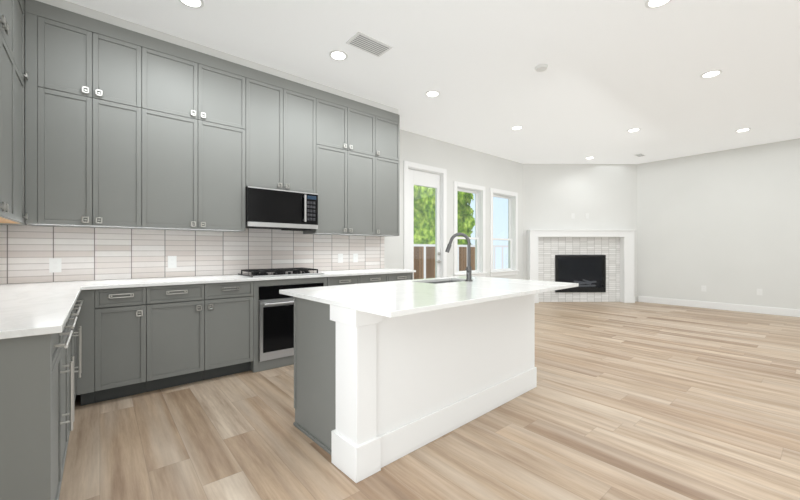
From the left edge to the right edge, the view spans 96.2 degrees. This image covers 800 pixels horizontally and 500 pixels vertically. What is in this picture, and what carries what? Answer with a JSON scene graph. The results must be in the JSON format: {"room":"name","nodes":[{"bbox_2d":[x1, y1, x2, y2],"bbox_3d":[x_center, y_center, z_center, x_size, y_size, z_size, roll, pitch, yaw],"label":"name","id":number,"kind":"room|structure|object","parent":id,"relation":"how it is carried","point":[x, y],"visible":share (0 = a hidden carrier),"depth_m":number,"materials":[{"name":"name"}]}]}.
{"room":"open-plan kitchen","nodes":[
{"label":"open-plan kitchen","id":0,"kind":"room"},
{"bbox_2d":[36,0,397,113],"bbox_3d":[-0.904,-1.863,3.014,3.720,0.083,2.334,0,0,-40],"label":"ceiling soffit","id":1,"kind":"structure","parent":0,"point":[63,4],"depth_m":3.32,"materials":[{"name":"white paint"}]},
{"bbox_2d":[59,302,799,499],"bbox_3d":[2.906,1.170,3.173,10.090,0.050,7.860,0,0,-40],"label":"floor","id":2,"kind":"structure","parent":0,"point":[637,400],"depth_m":2.25,"materials":[{"name":"brown wood"}]},
{"bbox_2d":[0,299,82,499],"bbox_3d":[-1.925,0.717,1.754,0.525,0.857,1.711,0,0,-40],"label":"base cabinet","id":3,"kind":"object","parent":2,"relation":"on","point":[38,372],"visible":0.76,"depth_m":1.22,"materials":[{"name":"paint"}]},
{"bbox_2d":[76,272,412,405],"bbox_3d":[-1.257,0.717,3.816,3.225,0.857,0.632,0,0,-40],"label":"base cabinet","id":4,"kind":"object","parent":2,"relation":"on","point":[136,340],"visible":0.59,"depth_m":2.92,"materials":[{"name":"paint"}]},
{"bbox_2d":[0,268,415,338],"bbox_3d":[-0.884,0.273,3.008,3.737,0.026,2.350,0,0,-40],"label":"countertop","id":5,"kind":"structure","parent":4,"relation":"on","point":[26,309],"depth_m":2.20,"materials":[{"name":"stone"}]},
{"bbox_2d":[238,268,323,276],"bbox_3d":[-1.265,0.233,3.824,0.743,0.052,0.498,0,0,-40],"label":"cooktop","id":6,"kind":"object","parent":5,"relation":"in","point":[278,271],"visible":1,"depth_m":3.73,"materials":[{"name":"black metal"}]},
{"bbox_2d":[259,283,323,361],"bbox_3d":[-1.233,0.697,3.784,0.666,0.697,0.663,0,0,-40],"label":"oven","id":7,"kind":"object","parent":4,"relation":"in","point":[276,310],"visible":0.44,"depth_m":3.46,"materials":[{"name":"silver metal"}]},
{"bbox_2d":[293,281,536,482],"bbox_3d":[0.201,0.716,2.664,1.850,0.858,0.784,0,0,-43],"label":"kitchen island","id":8,"kind":"object","parent":2,"relation":"on","point":[371,390],"visible":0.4,"depth_m":2.11,"materials":[{"name":"paint"}]},
{"bbox_2d":[279,276,578,317],"bbox_3d":[0.304,0.273,2.579,1.936,0.026,1.123,0,0,-42],"label":"island countertop","id":9,"kind":"structure","parent":8,"relation":"on","point":[390,299],"depth_m":2.20,"materials":[{"name":"stone"}]},
{"bbox_2d":[431,281,458,283],"bbox_3d":[0.374,0.373,3.057,0.540,0.174,0.290,0,0,-42],"label":"undermount sink","id":10,"kind":"object","parent":9,"relation":"in","point":[443,281],"visible":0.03,"depth_m":3.27,"materials":[{"name":"silver metal"}]},
{"bbox_2d":[445,233,472,280],"bbox_3d":[0.507,0.056,3.023,0.133,0.406,0.239,0,0,-40],"label":"faucet","id":11,"kind":"object","parent":9,"relation":"on","point":[468,269],"visible":1,"depth_m":2.99,"materials":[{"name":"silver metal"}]},
{"bbox_2d":[527,230,634,302],"bbox_3d":[3.945,0.352,7.848,2.291,1.585,0.198,0,0,-1],"label":"fireplace","id":12,"kind":"object","parent":2,"relation":"on","point":[601,262],"visible":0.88,"depth_m":7.91,"materials":[{"name":"white tile"}]},
{"bbox_2d":[65,0,799,163],"bbox_3d":[2.906,-1.930,3.173,10.090,0.050,7.860,0,0,-40],"label":"ceiling","id":13,"kind":"structure","parent":0,"point":[615,67],"depth_m":3.61,"materials":[{"name":"white paint"}]},
{"bbox_2d":[178,0,203,8],"bbox_3d":[-1.595,-1.901,2.733,0.184,0.007,0.184,0,0,-40],"label":"recessed light","id":14,"kind":"object","parent":13,"relation":"in","point":[197,4],"visible":1,"depth_m":2.76,"materials":[{"name":"white plastic"}]},
{"bbox_2d":[329,50,347,60],"bbox_3d":[-0.602,-1.901,3.511,0.184,0.007,0.184,0,0,-40],"label":"recessed light","id":15,"kind":"object","parent":13,"relation":"in","point":[338,55],"visible":1,"depth_m":3.50,"materials":[{"name":"white plastic"}]},
{"bbox_2d":[346,32,392,57],"bbox_3d":[-0.285,-1.900,3.334,0.380,0.009,0.220,0,0,-40],"label":"ceiling vent","id":16,"kind":"object","parent":13,"relation":"in","point":[361,41],"visible":1,"depth_m":3.31,"materials":[{"name":"silver metal"}]},
{"bbox_2d":[425,90,439,96],"bbox_3d":[0.397,-1.901,4.373,0.184,0.007,0.184,0,0,-40],"label":"recessed light","id":17,"kind":"object","parent":13,"relation":"in","point":[433,93],"visible":1,"depth_m":4.36,"materials":[{"name":"white plastic"}]},
{"bbox_2d":[511,126,522,129],"bbox_3d":[1.819,-1.901,5.588,0.184,0.007,0.184,0,0,-40],"label":"recessed light","id":18,"kind":"object","parent":13,"relation":"in","point":[513,127],"visible":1,"depth_m":5.57,"materials":[{"name":"white plastic"}]},
{"bbox_2d":[535,64,547,71],"bbox_3d":[1.469,-1.890,3.731,0.130,0.030,0.130,0,0,-40],"label":"smoke detector","id":19,"kind":"object","parent":13,"relation":"attached to","point":[541,67],"visible":1,"depth_m":3.71,"materials":[{"name":"white plastic"}]},
{"bbox_2d":[627,128,640,131],"bbox_3d":[3.710,-1.901,5.696,0.184,0.007,0.184,0,0,-40],"label":"recessed light","id":20,"kind":"object","parent":13,"relation":"in","point":[633,129],"visible":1,"depth_m":5.70,"materials":[{"name":"white plastic"}]},
{"bbox_2d":[645,0,671,8],"bbox_3d":[1.976,-1.901,2.734,0.184,0.007,0.184,0,0,-40],"label":"recessed light","id":21,"kind":"object","parent":13,"relation":"in","point":[650,4],"visible":1,"depth_m":2.76,"materials":[{"name":"white plastic"}]},
{"bbox_2d":[700,70,722,77],"bbox_3d":[3.364,-1.901,3.881,0.184,0.007,0.184,0,0,-40],"label":"recessed light","id":22,"kind":"object","parent":13,"relation":"in","point":[709,74],"visible":1,"depth_m":3.87,"materials":[{"name":"white plastic"}]},
{"bbox_2d":[735,128,750,131],"bbox_3d":[5.442,-1.901,5.698,0.184,0.007,0.184,0,0,-40],"label":"recessed light","id":23,"kind":"object","parent":13,"relation":"in","point":[743,129],"visible":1,"depth_m":5.70,"materials":[{"name":"white plastic"}]},
{"bbox_2d":[384,129,522,279],"bbox_3d":[1.925,-0.380,7.371,6.210,3.050,0.160,0,0,-40],"label":"wall","id":24,"kind":"structure","parent":0,"point":[462,164],"depth_m":6.48,"materials":[{"name":"paint"}]},
{"bbox_2d":[404,160,446,278],"bbox_3d":[0.388,-0.138,6.072,0.985,2.565,0.179,0,0,-40],"label":"patio door","id":25,"kind":"structure","parent":24,"relation":"in","point":[413,176],"depth_m":6.08,"materials":[{"name":"white wood"}]},
{"bbox_2d":[453,181,486,276],"bbox_3d":[1.278,-0.355,6.797,0.930,1.770,0.209,0,0,-40],"label":"window","id":26,"kind":"structure","parent":24,"relation":"in","point":[479,238],"depth_m":6.99,"materials":[{"name":"white wood"}]},
{"bbox_2d":[490,188,518,276],"bbox_3d":[2.129,-0.355,7.509,0.990,1.770,0.209,0,0,-40],"label":"window","id":27,"kind":"structure","parent":24,"relation":"in","point":[512,197],"depth_m":7.71,"materials":[{"name":"white wood"}]},
{"bbox_2d":[523,164,636,301],"bbox_3d":[3.989,-0.380,7.950,1.980,3.050,1.600,0,0,-40],"label":"wall","id":28,"kind":"structure","parent":0,"point":[551,192],"depth_m":7.95,"materials":[{"name":"paint"}]},
{"bbox_2d":[571,213,588,218],"bbox_3d":[3.986,-0.755,7.946,0.385,0.116,0.005,0,0,-1],"label":"outlets","id":29,"kind":"object","parent":28,"relation":"attached to","point":[572,214],"visible":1,"depth_m":7.95,"materials":[{"name":"white plastic"}]},
{"bbox_2d":[637,138,799,309],"bbox_3d":[6.767,-0.380,6.296,0.160,3.050,7.700,0,0,-40],"label":"wall","id":30,"kind":"structure","parent":0,"point":[726,222],"depth_m":6.86,"materials":[{"name":"paint"}]},
{"bbox_2d":[638,296,799,316],"bbox_3d":[2.906,1.080,3.173,9.770,0.130,7.540,0,0,-40],"label":"baseboard","id":31,"kind":"structure","parent":30,"relation":"attached to","point":[690,303],"depth_m":6.84,"materials":[{"name":"white wood"}]},
{"bbox_2d":[757,289,761,294],"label":"outlet","id":32,"kind":"object","parent":30,"relation":"attached to","point":[759,291],"depth_m":6.49,"materials":[{"name":"white plastic"}]},
{"bbox_3d":[-1.855,-0.380,4.028,3.880,3.050,0.440,0,0,-40],"label":"wall","id":33,"kind":"structure","parent":0,"visible":0},
{"bbox_2d":[0,224,383,283],"bbox_3d":[-0.904,-0.190,3.014,3.720,0.900,2.334,0,0,-40],"label":"tile backsplash","id":34,"kind":"structure","parent":33,"relation":"attached to","point":[85,254],"depth_m":3.40,"materials":[{"name":"white tile"}]},
{"bbox_2d":[49,258,60,272],"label":"outlet","id":35,"kind":"object","parent":34,"relation":"attached to","point":[54,264],"depth_m":2.92,"materials":[{"name":"white plastic"}]},
{"bbox_2d":[168,256,176,267],"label":"outlet","id":36,"kind":"object","parent":34,"relation":"attached to","point":[172,260],"depth_m":3.45,"materials":[{"name":"white plastic"}]},
{"bbox_2d":[338,254,342,262],"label":"outlet","id":37,"kind":"object","parent":34,"relation":"attached to","point":[340,256],"depth_m":4.63,"materials":[{"name":"white plastic"}]},
{"bbox_2d":[353,254,357,261],"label":"outlet","id":38,"kind":"object","parent":34,"relation":"attached to","point":[355,256],"depth_m":4.78,"materials":[{"name":"white plastic"}]},
{"bbox_2d":[25,0,399,236],"bbox_3d":[-1.453,-1.005,3.829,3.509,1.630,0.360,0,0,-40],"label":"upper cabinet","id":39,"kind":"object","parent":33,"relation":"attached to","point":[125,128],"visible":0.99,"depth_m":3.17,"materials":[{"name":"paint"}]},
{"bbox_2d":[246,186,317,230],"bbox_3d":[-1.316,-0.425,3.897,0.752,0.404,0.428,0,0,-40],"label":"microwave","id":40,"kind":"object","parent":39,"relation":"attached to","point":[266,208],"visible":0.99,"depth_m":3.75,"materials":[{"name":"black"}]},
{"label":"outside","id":41,"kind":"structure","parent":0,"visible":0},
{"bbox_2d":[414,185,507,268],"bbox_3d":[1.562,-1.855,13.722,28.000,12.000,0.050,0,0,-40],"label":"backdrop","id":42,"kind":"structure","parent":41,"point":[424,197],"depth_m":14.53,"materials":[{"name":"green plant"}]},
{"bbox_3d":[-0.762,-0.380,-0.181,0.160,3.050,7.420,0,0,-40],"label":"wall","id":43,"kind":"structure","parent":0,"visible":0},
{"bbox_2d":[0,0,27,225],"bbox_3d":[-2.227,-1.004,1.875,0.221,1.632,2.283,0,0,-40],"label":"upper cabinet","id":44,"kind":"object","parent":43,"relation":"attached to","point":[13,74],"visible":0.98,"depth_m":2.24,"materials":[{"name":"paint"}]},
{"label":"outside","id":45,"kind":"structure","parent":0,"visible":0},
{"bbox_2d":[414,246,474,278],"bbox_3d":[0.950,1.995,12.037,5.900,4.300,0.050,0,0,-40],"label":"fence","id":46,"kind":"object","parent":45,"point":[418,251],"visible":0.02,"depth_m":12.04,"materials":[{"name":"brown wood"}]},
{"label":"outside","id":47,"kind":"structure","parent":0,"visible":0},
{"bbox_2d":[414,244,507,278],"bbox_3d":[1.459,0.760,8.389,7.000,1.770,1.400,0,0,-40],"label":"railing","id":48,"kind":"object","parent":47,"point":[418,245],"visible":0.08,"depth_m":8.45,"materials":[{"name":"beige wood"}]}
]}

